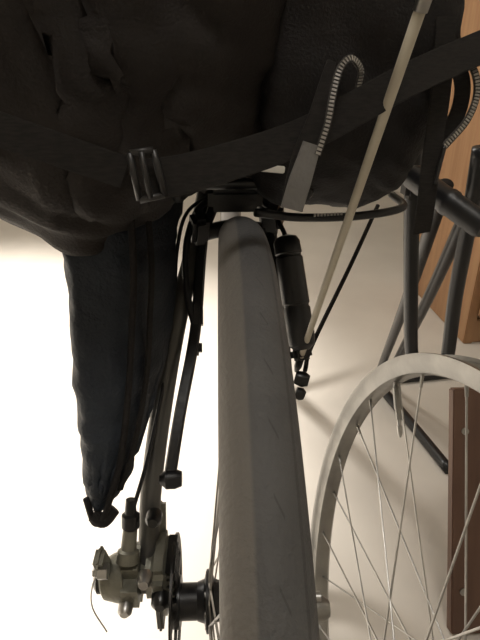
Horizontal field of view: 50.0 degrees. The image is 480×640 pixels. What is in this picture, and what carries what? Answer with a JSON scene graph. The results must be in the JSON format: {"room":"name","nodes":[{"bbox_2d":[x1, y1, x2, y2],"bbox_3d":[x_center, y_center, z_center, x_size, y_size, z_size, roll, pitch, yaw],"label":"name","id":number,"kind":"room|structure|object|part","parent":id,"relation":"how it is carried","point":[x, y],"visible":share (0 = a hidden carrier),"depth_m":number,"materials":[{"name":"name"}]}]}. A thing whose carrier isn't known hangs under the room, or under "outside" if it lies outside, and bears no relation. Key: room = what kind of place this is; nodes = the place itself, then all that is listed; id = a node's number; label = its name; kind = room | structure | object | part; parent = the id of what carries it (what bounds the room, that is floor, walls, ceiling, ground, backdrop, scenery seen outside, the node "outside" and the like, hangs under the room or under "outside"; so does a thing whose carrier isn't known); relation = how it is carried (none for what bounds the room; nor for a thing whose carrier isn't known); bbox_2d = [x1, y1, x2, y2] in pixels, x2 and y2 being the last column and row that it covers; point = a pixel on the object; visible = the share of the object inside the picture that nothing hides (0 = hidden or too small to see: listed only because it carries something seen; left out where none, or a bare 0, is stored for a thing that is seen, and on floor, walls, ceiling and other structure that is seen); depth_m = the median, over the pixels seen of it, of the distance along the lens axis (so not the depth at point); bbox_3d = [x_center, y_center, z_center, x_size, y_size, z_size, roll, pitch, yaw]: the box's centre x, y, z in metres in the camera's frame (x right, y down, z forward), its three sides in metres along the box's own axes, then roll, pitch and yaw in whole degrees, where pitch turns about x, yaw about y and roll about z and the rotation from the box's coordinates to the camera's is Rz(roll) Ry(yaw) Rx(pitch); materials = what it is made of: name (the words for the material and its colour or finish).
{"room":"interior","nodes":[
{"label":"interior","id":0,"kind":"room"},
{"bbox_2d":[0,192,479,639],"bbox_3d":[-0.039,0.100,1.718,4.600,0.100,6.200,-1,25,-2],"label":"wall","id":1,"kind":"structure","parent":0,"point":[49,544],"depth_m":1.15,"materials":[{"name":"paint"}]},
{"bbox_2d":[90,177,379,639],"bbox_3d":[0.029,-0.003,0.726,0.257,0.922,1.366,2,25,4],"label":"bicycle","id":2,"kind":"object","parent":1,"relation":"on","point":[265,589],"visible":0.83,"depth_m":0.27,"materials":[{"name":"metal"}]},
{"bbox_3d":[-0.115,0.208,0.435,0.008,0.046,0.018,2,45,3],"label":"lever arm","id":3,"kind":"part","parent":2,"relation":"part of"},
{"bbox_2d":[62,202,182,527],"bbox_3d":[-0.100,-0.023,0.456,0.102,0.288,0.262,-1,25,-2],"label":"bag","id":4,"kind":"object","parent":2,"relation":"attached to","point":[122,297],"visible":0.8,"depth_m":0.39,"materials":[{"name":"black fabric"}]},
{"bbox_2d":[0,0,285,255],"bbox_3d":[-0.193,-0.252,0.374,0.472,0.406,0.377,-1,25,-2],"label":"duffel bag","id":5,"kind":"object","parent":2,"relation":"on","point":[173,77],"visible":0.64,"depth_m":0.28,"materials":[{"name":"black fabric"}]},
{"bbox_3d":[-0.056,0.008,0.493,0.026,0.389,0.285,5,26,11],"label":"fork blade","id":6,"kind":"part","parent":2,"relation":"part of","materials":[{"name":"grey paint"}]},
{"bbox_3d":[-0.057,0.252,0.431,0.002,0.024,0.029,-1,25,-2],"label":"rotor arm","id":7,"kind":"part","parent":2,"relation":"part of","materials":[{"name":"metal"}]},
{"bbox_3d":[-0.057,0.284,0.452,0.002,0.024,0.030,-1,25,-2],"label":"rotor arm","id":8,"kind":"part","parent":2,"relation":"part of","materials":[{"name":"metal"}]},
{"bbox_3d":[-0.051,-0.157,0.504,0.023,0.020,0.303,0,25,0],"label":"rail","id":9,"kind":"part","parent":2,"relation":"part of","materials":[{"name":"black metal"}]},
{"bbox_3d":[0.037,0.012,0.499,0.019,0.402,0.277,-5,25,-10],"label":"fork blade","id":10,"kind":"part","parent":2,"relation":"part of","materials":[{"name":"black paint"}]},
{"bbox_3d":[0.054,0.067,0.466,0.012,0.012,0.012,-1,25,-2],"label":"pump clamp knob","id":11,"kind":"part","parent":2,"relation":"part of","materials":[{"name":"black plastic"}]},
{"bbox_3d":[0.042,-0.159,0.507,0.023,0.020,0.303,-2,25,-4],"label":"rail","id":12,"kind":"part","parent":2,"relation":"part of","materials":[{"name":"grey metal"}]},
{"bbox_3d":[0.100,-0.039,0.514,0.013,0.124,0.168,15,29,29],"label":"bungee cord","id":13,"kind":"part","parent":2,"relation":"part of","materials":[{"name":"black rubber"}]},
{"bbox_2d":[246,0,479,234],"bbox_3d":[0.073,-0.250,0.384,0.159,0.342,0.340,-1,25,-2],"label":"backpack","id":14,"kind":"object","parent":2,"relation":"attached to","point":[325,50],"visible":0.77,"depth_m":0.32,"materials":[{"name":"black fabric"}]},
{"bbox_2d":[0,30,479,203],"bbox_3d":[0.030,-0.122,0.278,0.373,0.097,0.038,-11,27,-22],"label":"strap","id":15,"kind":"object","parent":14,"relation":"attached to","point":[194,171],"visible":0.99,"depth_m":0.26,"materials":[{"name":"black fabric"}]},
{"bbox_3d":[0.128,-0.099,0.329,0.007,0.024,0.003,-15,29,-30],"label":"zip pull","id":16,"kind":"part","parent":14,"relation":"part of","materials":[{"name":"black plastic"}]},
{"bbox_2d":[294,0,431,371],"bbox_3d":[0.074,-0.066,0.353,0.008,0.315,0.144,-7,26,-16],"label":"flag pole","id":17,"kind":"object","parent":2,"relation":"attached to","point":[421,7],"visible":1,"depth_m":0.31,"materials":[{"name":"metal"}]},
{"bbox_2d":[377,145,479,473],"bbox_3d":[0.353,-0.016,0.970,0.214,0.741,0.878,8,26,18],"label":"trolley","id":18,"kind":"object","parent":1,"relation":"on","point":[463,211],"visible":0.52,"depth_m":0.67,"materials":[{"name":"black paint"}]},
{"bbox_3d":[0.302,0.010,0.997,0.019,0.660,0.662,6,26,12],"label":"leg","id":19,"kind":"part","parent":18,"relation":"part of","materials":[{"name":"black paint"}]},
{"bbox_3d":[0.336,0.013,1.001,0.020,0.650,0.658,5,26,11],"label":"leg","id":20,"kind":"part","parent":18,"relation":"part of","materials":[{"name":"black paint"}]},
{"bbox_2d":[418,0,479,343],"bbox_3d":[1.184,-0.900,1.495,0.960,1.900,0.605,-1,25,-2],"label":"tall cabinet","id":21,"kind":"object","parent":1,"relation":"on","point":[455,165],"visible":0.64,"depth_m":1.64,"materials":[{"name":"orange wood"}]},
{"bbox_2d":[447,387,479,633],"bbox_3d":[0.452,0.287,0.782,0.270,0.353,0.154,-1,25,-2],"label":"wooden plank","id":22,"kind":"object","parent":1,"relation":"on","point":[456,447],"visible":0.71,"depth_m":0.77,"materials":[{"name":"red wood"}]},
{"bbox_2d":[310,353,479,639],"bbox_3d":[0.155,0.319,0.442,0.100,0.581,0.581,5,24,-9],"label":"wheel","id":23,"kind":"object","parent":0,"point":[389,375],"depth_m":0.54,"materials":[{"name":"silver metal"}]}
]}

